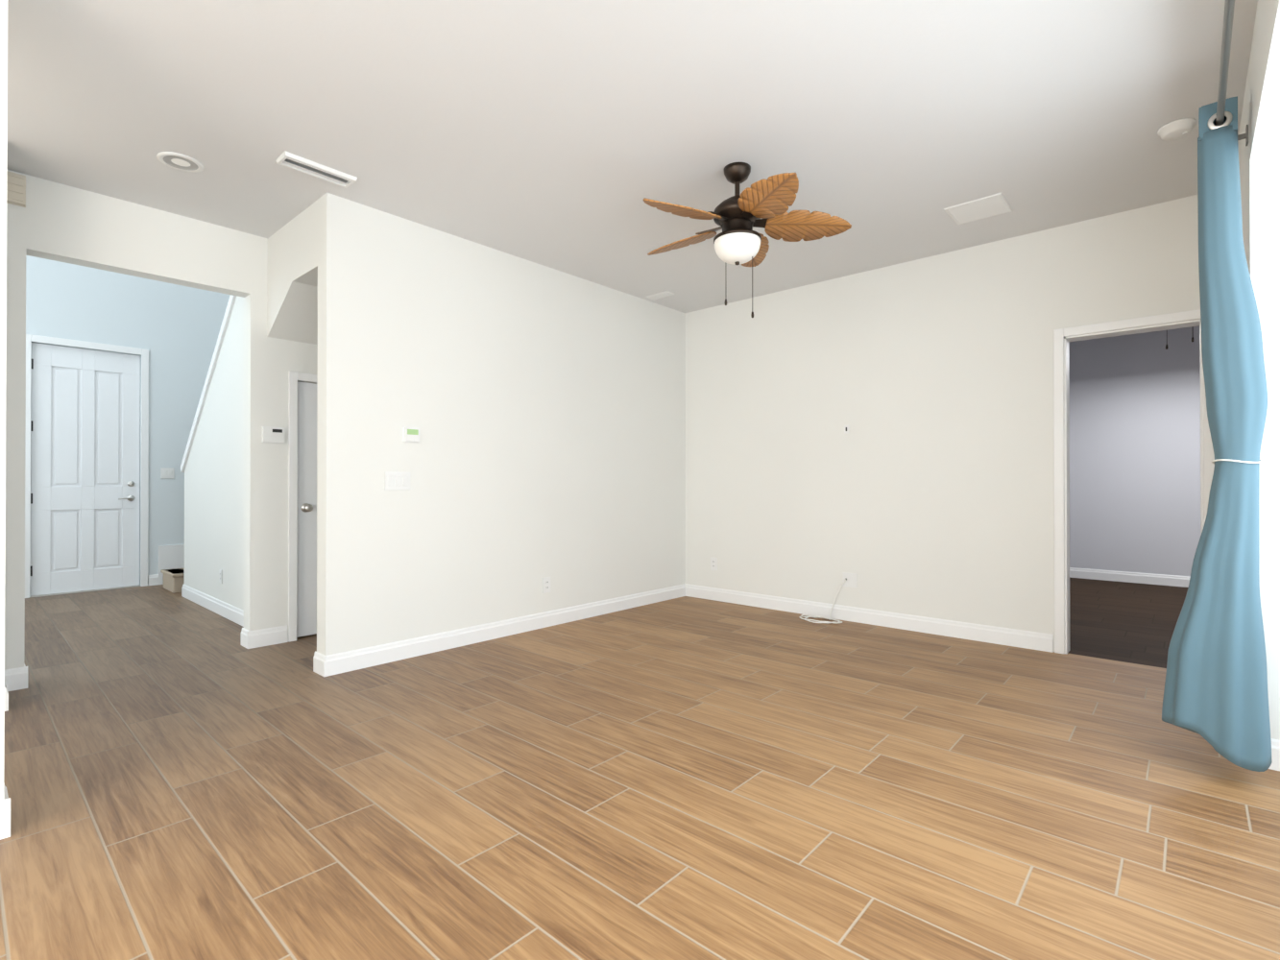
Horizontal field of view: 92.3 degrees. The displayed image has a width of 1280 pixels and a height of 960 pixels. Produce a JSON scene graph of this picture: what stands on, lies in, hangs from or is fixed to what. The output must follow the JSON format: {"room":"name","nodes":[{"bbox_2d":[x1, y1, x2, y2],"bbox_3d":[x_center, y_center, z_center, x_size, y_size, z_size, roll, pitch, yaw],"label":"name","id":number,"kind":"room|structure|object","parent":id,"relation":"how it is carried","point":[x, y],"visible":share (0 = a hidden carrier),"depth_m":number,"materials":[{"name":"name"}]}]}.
{"room":"empty living room","nodes":[
{"label":"empty living room","id":0,"kind":"room"},
{"bbox_2d":[0,0,7,800],"bbox_3d":[-2.205,-0.272,1.812,0.200,2.760,0.460,0,0,42],"label":"wall","id":1,"kind":"structure","parent":0,"point":[3,148],"depth_m":1.91,"materials":[{"name":"paint"}]},
{"bbox_2d":[0,797,10,840],"bbox_3d":[-2.120,1.051,1.739,0.014,0.115,0.474,0,0,42],"label":"baseboard","id":2,"kind":"structure","parent":1,"relation":"attached to","point":[5,818],"depth_m":1.90,"materials":[{"name":"white"}]},
{"bbox_2d":[3,782,8,799],"bbox_3d":[-2.047,1.052,1.982,0.200,0.115,0.014,0,0,42],"label":"baseboard","id":3,"kind":"structure","parent":1,"relation":"attached to","point":[6,795],"depth_m":1.98,"materials":[{"name":"white"}]},
{"bbox_2d":[25,255,230,585],"bbox_3d":[-5.653,-1.671,6.236,0.130,5.600,4.150,0,0,42],"label":"wall","id":4,"kind":"structure","parent":0,"point":[174,329],"depth_m":6.62,"materials":[{"name":"paint"}]},
{"bbox_2d":[30,342,140,597],"bbox_3d":[-5.612,-0.099,6.245,0.148,2.456,0.827,0,0,42],"label":"front door","id":5,"kind":"structure","parent":4,"relation":"in","point":[84,461],"depth_m":6.21,"materials":[{"name":"white painted wood"},{"name":"brushed nickel"}]},
{"bbox_2d":[24,334,148,598],"bbox_3d":[-5.572,-0.133,6.210,0.016,2.525,0.960,0,0,42],"label":"door frame","id":6,"kind":"structure","parent":4,"relation":"attached to","point":[144,502],"depth_m":6.37,"materials":[{"name":"white wood"}]},
{"bbox_2d":[148,574,158,585],"bbox_3d":[-5.222,1.074,6.596,0.014,0.115,0.080,0,0,42],"label":"baseboard","id":7,"kind":"structure","parent":4,"relation":"attached to","point":[154,580],"depth_m":6.59,"materials":[{"name":"white wood"}]},
{"bbox_2d":[160,467,174,479],"bbox_3d":[-5.143,-0.073,6.691,0.012,0.115,0.120,0,0,42],"label":"light switch","id":8,"kind":"object","parent":4,"relation":"attached to","point":[166,472],"visible":1,"depth_m":6.69,"materials":[{"name":"white plastic"}]},
{"bbox_2d":[158,544,184,584],"bbox_3d":[-5.022,0.922,6.820,0.015,0.420,0.520,0,0,42],"label":"access panel","id":9,"kind":"object","parent":4,"relation":"attached to","point":[170,557],"depth_m":6.70,"materials":[{"name":"white"}]},
{"bbox_2d":[4,169,317,669],"bbox_3d":[-3.746,-1.686,2.908,0.130,5.600,6.130,0,0,42],"label":"wall","id":10,"kind":"structure","parent":0,"point":[60,222],"depth_m":3.79,"materials":[{"name":"paint"}]},
{"bbox_2d":[4,666,27,691],"bbox_3d":[-3.321,1.058,3.262,0.014,0.115,0.104,0,0,42],"label":"baseboard","id":11,"kind":"structure","parent":10,"relation":"attached to","point":[15,679],"depth_m":3.26,"materials":[{"name":"white wood"}]},
{"bbox_2d":[6,170,25,207],"bbox_3d":[-3.313,-1.545,3.258,0.045,0.160,0.085,0,0,42],"label":"door chime","id":12,"kind":"object","parent":10,"relation":"attached to","point":[15,189],"visible":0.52,"depth_m":3.25,"materials":[{"name":"beige plastic"}]},
{"bbox_2d":[240,627,248,649],"bbox_3d":[-2.652,1.062,4.128,0.144,0.115,0.014,0,0,42],"label":"baseboard","id":13,"kind":"structure","parent":10,"relation":"attached to","point":[244,638],"depth_m":4.12,"materials":[{"name":"white wood"}]},
{"bbox_2d":[247,625,288,649],"bbox_3d":[-2.518,1.062,4.160,0.014,0.115,0.240,0,0,42],"label":"baseboard","id":14,"kind":"structure","parent":10,"relation":"attached to","point":[262,638],"depth_m":4.15,"materials":[{"name":"white wood"}]},
{"bbox_2d":[261,426,285,443],"bbox_3d":[-2.494,-0.307,4.184,0.024,0.115,0.140,0,0,42],"label":"keypad","id":15,"kind":"object","parent":10,"relation":"attached to","point":[273,435],"visible":1,"depth_m":4.17,"materials":[{"name":"white plastic"}]},
{"bbox_2d":[288,371,317,642],"bbox_3d":[-2.161,0.184,4.562,0.016,1.875,0.820,0,0,42],"label":"door frame","id":16,"kind":"structure","parent":10,"relation":"attached to","point":[295,377],"depth_m":4.27,"materials":[{"name":"white wood"}]},
{"bbox_2d":[296,381,317,637],"bbox_3d":[-2.175,0.208,4.574,0.108,1.804,0.702,0,0,42],"label":"closet door","id":17,"kind":"structure","parent":10,"relation":"in","point":[306,580],"depth_m":4.38,"materials":[{"name":"white wood"}]},
{"bbox_2d":[184,296,244,610],"bbox_3d":[-3.462,-0.531,5.184,2.490,3.312,0.110,0,0,42],"label":"wall","id":18,"kind":"structure","parent":0,"point":[214,506],"depth_m":5.16,"materials":[{"name":"paint"}]},
{"bbox_2d":[180,294,236,472],"bbox_3d":[-3.487,-1.160,5.209,2.555,2.162,0.150,0,0,42],"label":"trim","id":19,"kind":"structure","parent":18,"relation":"on","point":[223,329],"depth_m":5.36,"materials":[{"name":"white wood"}]},
{"bbox_2d":[181,584,243,627],"bbox_3d":[-3.509,1.067,5.135,2.504,0.115,0.014,0,0,42],"label":"baseboard","id":20,"kind":"structure","parent":18,"relation":"attached to","point":[233,614],"depth_m":5.22,"materials":[{"name":"white wood"}]},
{"bbox_2d":[218,569,222,583],"bbox_3d":[-3.499,0.804,5.130,0.070,0.115,0.008,0,0,42],"label":"outlet","id":21,"kind":"object","parent":18,"relation":"attached to","point":[221,576],"visible":1,"depth_m":5.12,"materials":[{"name":"white plastic"}]},
{"bbox_2d":[267,199,317,344],"bbox_3d":[-1.814,-1.305,4.324,0.860,0.670,1.180,0,0,42],"label":"wall","id":22,"kind":"structure","parent":0,"point":[292,279],"depth_m":3.99,"materials":[{"name":"paint"}]},
{"bbox_2d":[316,193,685,655],"bbox_3d":[-0.678,-0.257,4.846,0.130,2.760,3.480,0,0,42],"label":"wall","id":23,"kind":"structure","parent":0,"point":[543,407],"depth_m":4.25,"materials":[{"name":"paint"}]},
{"bbox_2d":[313,651,326,676],"bbox_3d":[-1.843,1.059,3.538,0.158,0.115,0.014,0,0,42],"label":"baseboard","id":24,"kind":"structure","parent":23,"relation":"attached to","point":[319,664],"depth_m":3.53,"materials":[{"name":"white wood"}]},
{"bbox_2d":[385,471,410,490],"bbox_3d":[-1.502,0.006,3.816,0.012,0.115,0.165,0,0,42],"label":"light switch","id":25,"kind":"object","parent":23,"relation":"attached to","point":[397,480],"visible":1,"depth_m":3.81,"materials":[{"name":"white plastic"}]},
{"bbox_2d":[402,426,419,443],"bbox_3d":[-1.439,-0.286,3.880,0.022,0.100,0.115,0,0,42],"label":"thermostat","id":26,"kind":"object","parent":23,"relation":"attached to","point":[410,434],"visible":0.98,"depth_m":3.87,"materials":[{"name":"white plastic"}]},
{"bbox_2d":[326,583,685,676],"bbox_3d":[-0.668,1.065,4.744,0.014,0.115,3.350,0,0,42],"label":"baseboard","id":27,"kind":"structure","parent":23,"relation":"attached to","point":[357,659],"depth_m":4.26,"materials":[{"name":"white wood"}]},
{"bbox_2d":[542,577,550,593],"bbox_3d":[-0.712,0.802,4.698,0.008,0.115,0.070,0,0,42],"label":"electrical outlet","id":28,"kind":"object","parent":23,"relation":"attached to","point":[545,584],"visible":1,"depth_m":4.69,"materials":[{"name":"white plastic"}]},
{"bbox_2d":[6,0,1257,313],"bbox_3d":[-0.950,-1.711,1.864,5.690,0.120,8.300,0,0,42],"label":"ceiling","id":29,"kind":"structure","parent":0,"point":[567,136],"depth_m":2.76,"materials":[{"name":"paint"}]},
{"bbox_2d":[156,151,203,172],"bbox_3d":[-2.373,-1.640,3.175,0.196,0.009,0.196,0,0,42],"label":"recessed light","id":30,"kind":"object","parent":29,"relation":"in","point":[180,161],"visible":1,"depth_m":3.17,"materials":[{"name":"white plastic"}]},
{"bbox_2d":[275,150,357,188],"bbox_3d":[-1.704,-1.634,3.248,0.130,0.020,0.360,0,0,42],"label":"ceiling vent","id":31,"kind":"object","parent":29,"relation":"in","point":[311,168],"visible":0.98,"depth_m":3.23,"materials":[{"name":"white plastic"}]},
{"bbox_2d":[646,290,675,300],"bbox_3d":[0.178,-1.628,5.428,0.250,0.010,0.110,0,0,42],"label":"ceiling vent","id":32,"kind":"object","parent":29,"relation":"in","point":[664,294],"visible":0.98,"depth_m":5.42,"materials":[{"name":"white plastic"}]},
{"bbox_2d":[643,162,851,317],"bbox_3d":[0.473,-1.245,3.267,1.100,0.797,1.134,0,0,42],"label":"ceiling fan","id":33,"kind":"object","parent":29,"relation":"hanging from","point":[736,218],"visible":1,"depth_m":3.17,"materials":[{"name":"brown wood"}]},
{"bbox_2d":[942,192,1013,224],"bbox_3d":[2.051,-1.637,3.727,0.310,0.008,0.310,0,0,42],"label":"ceiling vent","id":34,"kind":"object","parent":29,"relation":"in","point":[991,205],"visible":1,"depth_m":3.71,"materials":[{"name":"white plastic"}]},
{"bbox_2d":[1157,118,1196,140],"bbox_3d":[2.496,-1.623,2.860,0.136,0.046,0.136,0,0,42],"label":"smoke detector","id":35,"kind":"object","parent":29,"relation":"attached to","point":[1177,129],"visible":0.96,"depth_m":2.83,"materials":[{"name":"white plastic"}]},
{"bbox_2d":[0,578,1279,959],"bbox_3d":[-0.631,1.180,4.315,10.500,0.120,12.400,0,0,42],"label":"floor","id":36,"kind":"structure","parent":0,"point":[674,779],"depth_m":2.15,"materials":[{"name":"brown wood"}]},
{"bbox_2d":[160,567,184,593],"bbox_3d":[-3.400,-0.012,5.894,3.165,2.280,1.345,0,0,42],"label":"basket","id":37,"kind":"object","parent":36,"relation":"on","point":[173,580],"visible":0.06,"depth_m":6.18,"materials":[{"name":"beige"}]},
{"bbox_2d":[798,579,845,624],"bbox_3d":[1.455,0.956,4.902,0.348,0.328,0.256,0,0,42],"label":"coil","id":38,"kind":"object","parent":36,"relation":"on","point":[817,616],"visible":1,"depth_m":4.91,"materials":[{"name":"white plastic"}]},
{"bbox_2d":[685,194,1200,652],"bbox_3d":[1.922,-0.258,4.769,3.850,2.760,0.130,0,0,42],"label":"wall","id":39,"kind":"structure","parent":0,"point":[924,487],"depth_m":4.59,"materials":[{"name":"paint"}]},
{"bbox_2d":[710,557,717,570],"bbox_3d":[0.693,0.787,5.768,0.070,0.115,0.008,0,0,42],"label":"electrical outlet","id":40,"kind":"object","parent":39,"relation":"attached to","point":[713,564],"visible":1,"depth_m":5.76,"materials":[{"name":"white plastic"}]},
{"bbox_2d":[844,424,849,434],"bbox_3d":[1.652,-0.407,4.916,0.045,0.070,0.010,0,0,42],"label":"outlet","id":41,"kind":"object","parent":39,"relation":"attached to","point":[846,428],"visible":1,"depth_m":4.91,"materials":[{"name":"white plastic"}]},
{"bbox_2d":[843,572,856,588],"bbox_3d":[1.667,0.797,4.892,0.115,0.115,0.016,0,0,42],"label":"outlet","id":42,"kind":"object","parent":39,"relation":"attached to","point":[851,580],"visible":0.94,"depth_m":4.89,"materials":[{"name":"white plastic"}]},
{"bbox_2d":[685,583,1053,652],"bbox_3d":[1.559,1.066,4.990,3.005,0.115,0.014,0,0,42],"label":"baseboard","id":43,"kind":"structure","parent":39,"relation":"attached to","point":[1028,640],"depth_m":4.68,"materials":[{"name":"white wood"}]},
{"bbox_2d":[1053,309,1214,654],"bbox_3d":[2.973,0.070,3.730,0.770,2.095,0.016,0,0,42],"label":"door frame","id":44,"kind":"structure","parent":39,"relation":"attached to","point":[1059,334],"depth_m":3.95,"materials":[{"name":"white wood"}]},
{"bbox_2d":[1068,325,1200,577],"bbox_3d":[5.829,-0.249,6.520,3.800,2.760,0.130,0,0,42],"label":"wall","id":45,"kind":"structure","parent":0,"point":[1134,452],"depth_m":6.76,"materials":[{"name":"grey paint"}]},
{"bbox_2d":[1069,567,1190,587],"bbox_3d":[5.781,1.073,6.460,3.400,0.115,0.014,0,0,42],"label":"baseboard","id":46,"kind":"structure","parent":45,"relation":"attached to","point":[1140,578],"depth_m":6.78,"materials":[{"name":"white wood"}]},
{"bbox_2d":[1237,0,1279,740],"bbox_3d":[0.768,-0.279,0.321,0.360,2.760,8.300,0,0,42],"label":"wall","id":47,"kind":"structure","parent":0,"point":[1259,157],"depth_m":2.37,"materials":[{"name":"paint"}]},
{"bbox_2d":[1215,0,1248,145],"bbox_3d":[0.442,-1.399,0.311,0.105,0.070,6.044,0,0,42],"label":"curtain rod","id":48,"kind":"object","parent":47,"relation":"attached to","point":[1229,7],"visible":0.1,"depth_m":2.04,"materials":[{"name":"silver metal"}]},
{"bbox_2d":[1161,96,1271,772],"bbox_3d":[2.201,-0.213,2.364,0.302,2.508,0.313,0,0,42],"label":"curtain","id":49,"kind":"object","parent":48,"relation":"hanging from","point":[1216,694],"visible":1,"depth_m":2.29,"materials":[{"name":"blue fabric"}]},
{"bbox_2d":[1268,738,1279,771],"bbox_3d":[2.486,1.053,2.310,0.260,0.115,0.014,0,0,42],"label":"baseboard","id":50,"kind":"structure","parent":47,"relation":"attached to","point":[1275,756],"depth_m":2.35,"materials":[{"name":"white"}]},
{"bbox_3d":[4.632,-1.696,5.189,3.800,0.120,4.100,0,0,42],"label":"ceiling","id":51,"kind":"structure","parent":0,"visible":0},
{"bbox_2d":[1165,326,1194,349],"bbox_3d":[3.803,-1.278,4.264,1.124,0.722,1.121,0,0,42],"label":"ceiling fan","id":52,"kind":"object","parent":51,"relation":"hanging from","point":[1167,346],"depth_m":4.31,"materials":[{"name":"black metal"}]},
{"bbox_3d":[-4.405,-0.272,1.773,0.390,2.760,3.570,0,0,42],"label":"wall","id":53,"kind":"structure","parent":0,"visible":0},
{"bbox_2d":[4,680,8,711],"bbox_3d":[-3.205,1.057,3.098,0.404,0.115,0.014,0,0,42],"label":"baseboard","id":54,"kind":"structure","parent":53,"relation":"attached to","point":[6,699],"depth_m":2.96,"materials":[{"name":"white"}]}
]}

